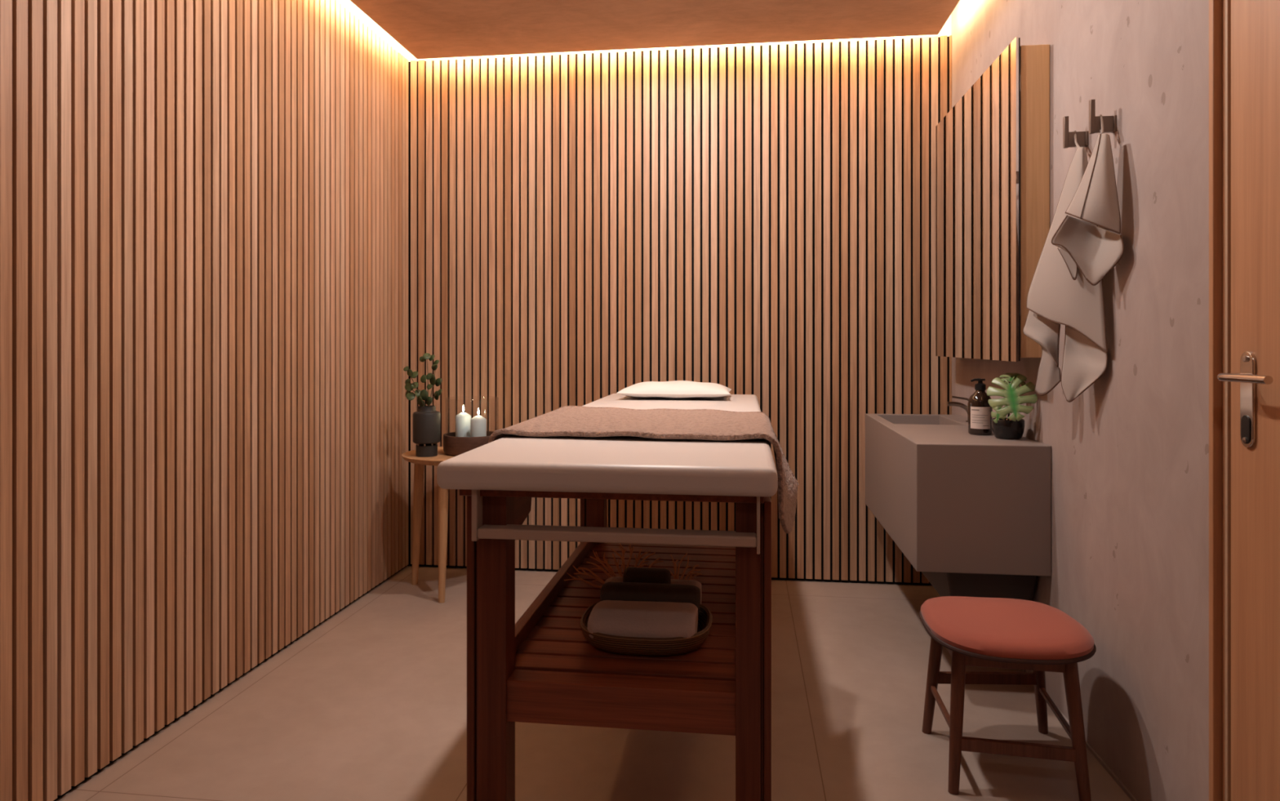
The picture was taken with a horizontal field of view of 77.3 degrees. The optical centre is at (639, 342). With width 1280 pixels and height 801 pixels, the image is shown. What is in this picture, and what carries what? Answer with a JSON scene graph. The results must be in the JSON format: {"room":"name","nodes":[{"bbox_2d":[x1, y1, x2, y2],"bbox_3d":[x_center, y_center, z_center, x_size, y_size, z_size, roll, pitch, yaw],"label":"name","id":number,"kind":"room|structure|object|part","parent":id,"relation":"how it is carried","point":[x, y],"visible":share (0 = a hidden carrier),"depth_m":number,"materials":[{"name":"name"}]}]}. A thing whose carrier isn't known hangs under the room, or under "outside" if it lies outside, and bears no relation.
{"room":"massage room","nodes":[
{"label":"massage room","id":0,"kind":"room"},
{"bbox_2d":[0,0,408,800],"bbox_3d":[-1.471,-0.210,1.696,0.110,2.620,4.690,0,0,7],"label":"wall","id":1,"kind":"structure","parent":0,"point":[204,203],"depth_m":2.32,"materials":[{"name":"brown wood"}]},
{"bbox_2d":[56,565,1131,800],"bbox_3d":[-0.150,1.150,1.536,2.792,0.100,4.710,0,0,7],"label":"floor","id":2,"kind":"structure","parent":0,"point":[370,703],"depth_m":2.26,"materials":[{"name":"tile"}]},
{"bbox_2d":[401,446,453,602],"bbox_3d":[-0.804,0.795,3.551,0.486,0.611,0.486,0,0,7],"label":"side table","id":3,"kind":"object","parent":2,"relation":"on","point":[420,463],"visible":0.38,"depth_m":3.44,"materials":[{"name":"brown wood"}]},
{"bbox_3d":[-1.008,0.807,3.627,0.063,0.588,0.047,0,0,7],"label":"leg","id":4,"kind":"part","parent":3,"relation":"part of","materials":[{"name":"brown wood"}]},
{"bbox_2d":[413,405,440,457],"bbox_3d":[-0.934,0.389,3.502,0.118,0.217,0.118,0,0,7],"label":"vase","id":5,"kind":"object","parent":3,"relation":"on","point":[426,420],"visible":1,"depth_m":3.46,"materials":[{"name":"grey ceramic"}]},
{"bbox_2d":[403,352,442,406],"bbox_3d":[-0.947,0.191,3.484,0.182,0.289,0.068,0,0,7],"label":"eucalyptus sprig","id":6,"kind":"object","parent":5,"relation":"in","point":[421,395],"visible":0.92,"depth_m":3.48,"materials":[{"name":"green plant"}]},
{"bbox_3d":[-0.836,0.807,3.402,0.045,0.587,0.059,0,0,7],"label":"leg","id":7,"kind":"part","parent":3,"relation":"part of","materials":[{"name":"brown wood"}]},
{"bbox_2d":[443,431,493,456],"bbox_3d":[-0.752,0.373,3.587,0.254,0.248,0.254,0,0,7],"label":"candle holder","id":8,"kind":"object","parent":3,"relation":"on","point":[454,446],"visible":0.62,"depth_m":3.47,"materials":[{"name":"brown wood"}]},
{"bbox_2d":[455,404,471,436],"bbox_3d":[-0.800,0.380,3.621,0.070,0.193,0.070,0,0,7],"label":"candle","id":9,"kind":"object","parent":8,"relation":"in","point":[463,419],"visible":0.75,"depth_m":3.59,"materials":[{"name":"white wax"}]},
{"bbox_2d":[470,408,486,436],"bbox_3d":[-0.717,0.384,3.550,0.070,0.185,0.070,0,0,7],"label":"candle","id":10,"kind":"object","parent":8,"relation":"in","point":[477,423],"visible":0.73,"depth_m":3.52,"materials":[{"name":"white wax"}]},
{"bbox_2d":[436,393,777,800],"bbox_3d":[0.060,0.665,2.530,0.652,0.870,2.086,0,0,7],"label":"massage table","id":11,"kind":"object","parent":2,"relation":"on","point":[540,668],"visible":0.9,"depth_m":1.58,"materials":[{"name":"brown wood"}]},
{"bbox_3d":[-0.301,0.702,1.619,0.082,0.797,0.065,0,0,7],"label":"leg","id":12,"kind":"part","parent":11,"relation":"part of","materials":[{"name":"red wood"}]},
{"bbox_3d":[-0.224,0.681,2.177,0.025,0.087,1.062,0,0,7],"label":"rail","id":13,"kind":"part","parent":11,"relation":"part of","materials":[{"name":"red wood"}]},
{"bbox_3d":[-0.158,0.702,2.735,0.082,0.797,0.065,0,0,7],"label":"leg","id":14,"kind":"part","parent":11,"relation":"part of","materials":[{"name":"red wood"}]},
{"bbox_3d":[0.060,0.257,2.530,0.652,0.054,2.086,0,0,7],"label":"mattress","id":15,"kind":"part","parent":11,"relation":"part of","materials":[{"name":"white leather"}]},
{"bbox_3d":[0.065,0.294,2.532,0.595,0.018,2.000,0,0,7],"label":"board","id":16,"kind":"part","parent":11,"relation":"part of","materials":[{"name":"red wood"}]},
{"bbox_3d":[-0.037,0.713,1.589,0.454,0.082,0.057,0,0,7],"label":"rail","id":17,"kind":"part","parent":11,"relation":"part of","materials":[{"name":"red wood"}]},
{"bbox_2d":[515,542,735,680],"bbox_3d":[0.028,0.693,2.145,0.484,0.046,1.047,0,0,7],"label":"slatted shelf","id":18,"kind":"object","parent":11,"relation":"attached to","point":[555,641],"depth_m":1.88,"materials":[{"name":"red wood"}]},
{"bbox_2d":[488,405,798,533],"bbox_3d":[0.042,0.355,2.218,0.818,0.297,0.728,0,0,7],"label":"blanket","id":19,"kind":"object","parent":11,"relation":"on","point":[566,420],"visible":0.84,"depth_m":2.08,"materials":[{"name":"fabric"}]},
{"bbox_2d":[580,600,712,655],"bbox_3d":[0.015,0.646,1.818,0.296,0.048,0.278,0,0,7],"label":"wicker basket","id":20,"kind":"object","parent":11,"relation":"on","point":[637,646],"visible":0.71,"depth_m":1.70,"materials":[{"name":"brown wicker"}]},
{"bbox_2d":[586,600,697,638],"bbox_3d":[0.009,0.623,1.785,0.234,0.065,0.174,0,0,7],"label":"rolled towel","id":21,"kind":"object","parent":20,"relation":"in","point":[642,619],"visible":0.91,"depth_m":1.73,"materials":[{"name":"beige fabric"}]},
{"bbox_2d":[600,582,700,614],"bbox_3d":[0.025,0.612,1.904,0.235,0.073,0.067,0,0,7],"label":"rolled towel","id":22,"kind":"object","parent":20,"relation":"in","point":[622,591],"visible":0.58,"depth_m":1.88,"materials":[{"name":"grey fabric"}]},
{"bbox_2d":[604,576,702,604],"bbox_3d":[0.033,0.634,2.022,0.244,0.071,0.071,0,0,7],"label":"rolled towel","id":23,"kind":"object","parent":20,"relation":"in","point":[614,579],"visible":0.22,"depth_m":2.01,"materials":[{"name":"beige fabric"}]},
{"bbox_2d":[622,566,671,583],"bbox_3d":[0.017,0.588,1.981,0.114,0.054,0.061,0,0,7],"label":"rolled towel","id":24,"kind":"object","parent":23,"relation":"on","point":[643,575],"visible":0.65,"depth_m":1.96,"materials":[{"name":"brown fabric"}]},
{"bbox_2d":[616,380,731,398],"bbox_3d":[0.149,0.194,3.298,0.450,0.068,0.317,0,0,7],"label":"pillow","id":25,"kind":"object","parent":11,"relation":"on","point":[674,388],"visible":1,"depth_m":3.17,"materials":[{"name":"white fabric"}]},
{"bbox_2d":[666,552,702,579],"bbox_3d":[0.116,0.601,2.115,0.095,0.083,0.022,0,0,2],"label":"branch","id":26,"kind":"object","parent":11,"relation":"on","point":[676,575],"visible":0.69,"depth_m":2.12,"materials":[{"name":"brown plant"}]},
{"bbox_3d":[0.220,0.702,1.552,0.068,0.797,0.065,0,0,7],"label":"leg","id":27,"kind":"part","parent":11,"relation":"part of","materials":[{"name":"red wood"}]},
{"bbox_2d":[919,595,1096,800],"bbox_3d":[0.941,0.905,2.091,0.395,0.394,0.407,0,0,7],"label":"stool","id":28,"kind":"object","parent":2,"relation":"on","point":[1039,637],"visible":1,"depth_m":1.97,"materials":[{"name":"red fabric"}]},
{"bbox_3d":[0.823,0.924,2.239,0.035,0.355,0.071,0,0,-45],"label":"leg","id":29,"kind":"part","parent":28,"relation":"part of","materials":[{"name":"brown wood"}]},
{"bbox_3d":[0.782,0.924,1.975,0.034,0.356,0.075,0,0,41],"label":"leg","id":30,"kind":"part","parent":28,"relation":"part of","materials":[{"name":"brown wood"}]},
{"bbox_3d":[0.940,0.732,2.087,0.387,0.048,0.392,0,0,7],"label":"seat","id":31,"kind":"part","parent":28,"relation":"part of","materials":[{"name":"red fabric"}]},
{"bbox_3d":[1.111,0.923,2.233,0.035,0.358,0.099,0,0,42],"label":"leg","id":32,"kind":"part","parent":28,"relation":"part of","materials":[{"name":"brown wood"}]},
{"bbox_3d":[1.049,0.924,1.922,0.035,0.356,0.083,0,0,-20],"label":"leg","id":33,"kind":"part","parent":28,"relation":"part of","materials":[{"name":"brown wood"}]},
{"bbox_2d":[564,542,663,588],"bbox_3d":[-0.070,0.601,2.150,0.266,0.124,0.029,0,0,2],"label":"branch","id":34,"kind":"object","parent":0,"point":[609,569],"visible":0.68,"depth_m":2.15,"materials":[{"name":"brown plant"}]},
{"bbox_2d":[407,14,951,585],"bbox_3d":[0.137,-0.210,3.809,2.762,2.620,0.110,0,0,7],"label":"wall","id":35,"kind":"structure","parent":0,"point":[758,220],"depth_m":3.75,"materials":[{"name":"brown wood"}]},
{"bbox_2d":[951,0,1208,800],"bbox_3d":[1.159,-0.210,1.315,0.100,2.620,4.604,0,0,7],"label":"wall","id":36,"kind":"structure","parent":0,"point":[1130,453],"depth_m":1.89,"materials":[{"name":"paint"}]},
{"bbox_2d":[865,413,1051,600],"bbox_3d":[1.121,0.595,2.979,0.396,0.560,1.055,0,0,7],"label":"basin","id":37,"kind":"object","parent":36,"relation":"attached to","point":[971,513],"visible":0.93,"depth_m":2.47,"materials":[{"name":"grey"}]},
{"bbox_2d":[946,395,968,422],"bbox_3d":[1.271,0.264,3.164,0.106,0.102,0.036,0,0,7],"label":"faucet","id":38,"kind":"object","parent":37,"relation":"on","point":[948,403],"visible":0.57,"depth_m":3.16,"materials":[{"name":"black metal"}]},
{"bbox_3d":[1.266,0.267,3.165,0.096,0.062,0.017,0,0,7],"label":"spout","id":39,"kind":"part","parent":38,"relation":"part of","materials":[{"name":"silver metal"}]},
{"bbox_3d":[1.272,0.225,3.164,0.073,0.024,0.010,0,0,7],"label":"lever","id":40,"kind":"part","parent":38,"relation":"part of","materials":[{"name":"silver metal"}]},
{"bbox_2d":[968,377,992,435],"bbox_3d":[1.164,0.219,2.736,0.077,0.192,0.078,0,0,7],"label":"pump bottle","id":41,"kind":"object","parent":37,"relation":"on","point":[980,417],"visible":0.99,"depth_m":2.71,"materials":[{"name":"brown glass"}]},
{"bbox_2d":[991,417,1024,439],"bbox_3d":[1.205,0.283,2.620,0.099,0.064,0.099,0,0,7],"label":"plant pot","id":42,"kind":"object","parent":37,"relation":"on","point":[1003,429],"visible":0.92,"depth_m":2.58,"materials":[{"name":"black ceramic"}]},
{"bbox_2d":[986,373,1037,423],"bbox_3d":[1.194,0.185,2.596,0.142,0.166,0.161,0,0,7],"label":"monstera plant","id":43,"kind":"object","parent":42,"relation":"on","point":[1012,398],"visible":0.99,"depth_m":2.55,"materials":[{"name":"green plant"}]},
{"bbox_2d":[935,36,1049,361],"bbox_3d":[1.266,-0.437,2.950,0.101,0.994,1.025,0,0,7],"label":"upper cabinet","id":44,"kind":"object","parent":36,"relation":"attached to","point":[993,146],"visible":0.94,"depth_m":2.66,"materials":[{"name":"brown wood"}]},
{"bbox_3d":[1.226,-0.437,2.956,0.005,0.990,1.020,0,0,7],"label":"door","id":45,"kind":"part","parent":44,"relation":"part of","materials":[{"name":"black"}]},
{"bbox_2d":[1022,130,1107,402],"bbox_3d":[1.162,-0.209,2.170,0.082,0.740,0.298,0,0,-8],"label":"hand towel","id":46,"kind":"object","parent":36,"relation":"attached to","point":[1054,299],"visible":0.88,"depth_m":2.15,"materials":[{"name":"beige fabric"}]},
{"bbox_2d":[1062,115,1088,148],"bbox_3d":[1.190,-0.574,2.186,0.060,0.085,0.020,0,0,7],"label":"wall hook","id":47,"kind":"object","parent":36,"relation":"attached to","point":[1068,141],"visible":0.94,"depth_m":2.18,"materials":[{"name":"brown metal"}]},
{"bbox_3d":[1.193,-0.553,2.186,0.051,0.040,0.012,0,0,7],"label":"arm","id":48,"kind":"part","parent":47,"relation":"part of","materials":[{"name":"silver metal"}]},
{"bbox_3d":[1.217,-0.553,2.183,0.006,0.040,0.020,0,0,7],"label":"wall plate","id":49,"kind":"part","parent":47,"relation":"part of","materials":[{"name":"silver metal"}]},
{"bbox_2d":[1020,669,1137,800],"bbox_3d":[1.270,1.095,2.600,0.006,0.010,1.999,0,0,7],"label":"baseboard","id":50,"kind":"structure","parent":36,"relation":"attached to","point":[1089,747],"depth_m":2.04,"materials":[{"name":"concrete"}]},
{"bbox_2d":[1051,114,1124,285],"bbox_3d":[1.133,-0.358,2.020,0.083,0.434,0.200,0,0,-21],"label":"hand towel","id":51,"kind":"object","parent":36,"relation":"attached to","point":[1095,251],"visible":1,"depth_m":1.99,"materials":[{"name":"beige fabric"}]},
{"bbox_2d":[1088,99,1116,133],"bbox_3d":[1.169,-0.571,2.023,0.060,0.085,0.020,0,0,7],"label":"wall hook","id":52,"kind":"object","parent":36,"relation":"attached to","point":[1109,122],"visible":0.99,"depth_m":2.02,"materials":[{"name":"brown metal"}]},
{"bbox_3d":[1.172,-0.550,2.022,0.051,0.040,0.012,0,0,7],"label":"arm","id":53,"kind":"part","parent":52,"relation":"part of","materials":[{"name":"silver metal"}]},
{"bbox_3d":[1.196,-0.550,2.019,0.006,0.040,0.020,0,0,7],"label":"wall plate","id":54,"kind":"part","parent":52,"relation":"part of","materials":[{"name":"silver metal"}]},
{"bbox_2d":[1208,0,1279,800],"bbox_3d":[1.090,-0.120,1.136,0.132,2.440,0.951,0,0,7],"label":"door","id":55,"kind":"structure","parent":36,"relation":"in","point":[1244,35],"depth_m":1.49,"materials":[{"name":"brown wood"}]},
{"bbox_3d":[1.119,-0.120,1.133,0.073,2.440,0.951,0,0,7],"label":"frame","id":56,"kind":"part","parent":55,"relation":"part of","materials":[{"name":"brown wood"}]},
{"bbox_3d":[1.088,0.065,1.420,0.056,0.016,0.146,0,0,7],"label":"handle","id":57,"kind":"part","parent":55,"relation":"part of","materials":[{"name":"silver metal"}]},
{"bbox_3d":[1.125,0.106,1.480,0.007,0.178,0.038,0,0,7],"label":"handle plate","id":58,"kind":"part","parent":55,"relation":"part of","materials":[{"name":"silver metal"}]},
{"bbox_3d":[-0.151,-1.560,1.527,2.752,0.080,4.690,0,0,7],"label":"ceiling","id":59,"kind":"structure","parent":0,"visible":0},
{"bbox_2d":[349,0,959,58],"bbox_3d":[-0.153,-1.423,1.502,2.385,0.155,4.341,0,0,7],"label":"ceiling panel","id":60,"kind":"object","parent":59,"relation":"attached to","point":[426,28],"visible":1,"depth_m":3.38,"materials":[{"name":"paint"}]}
]}

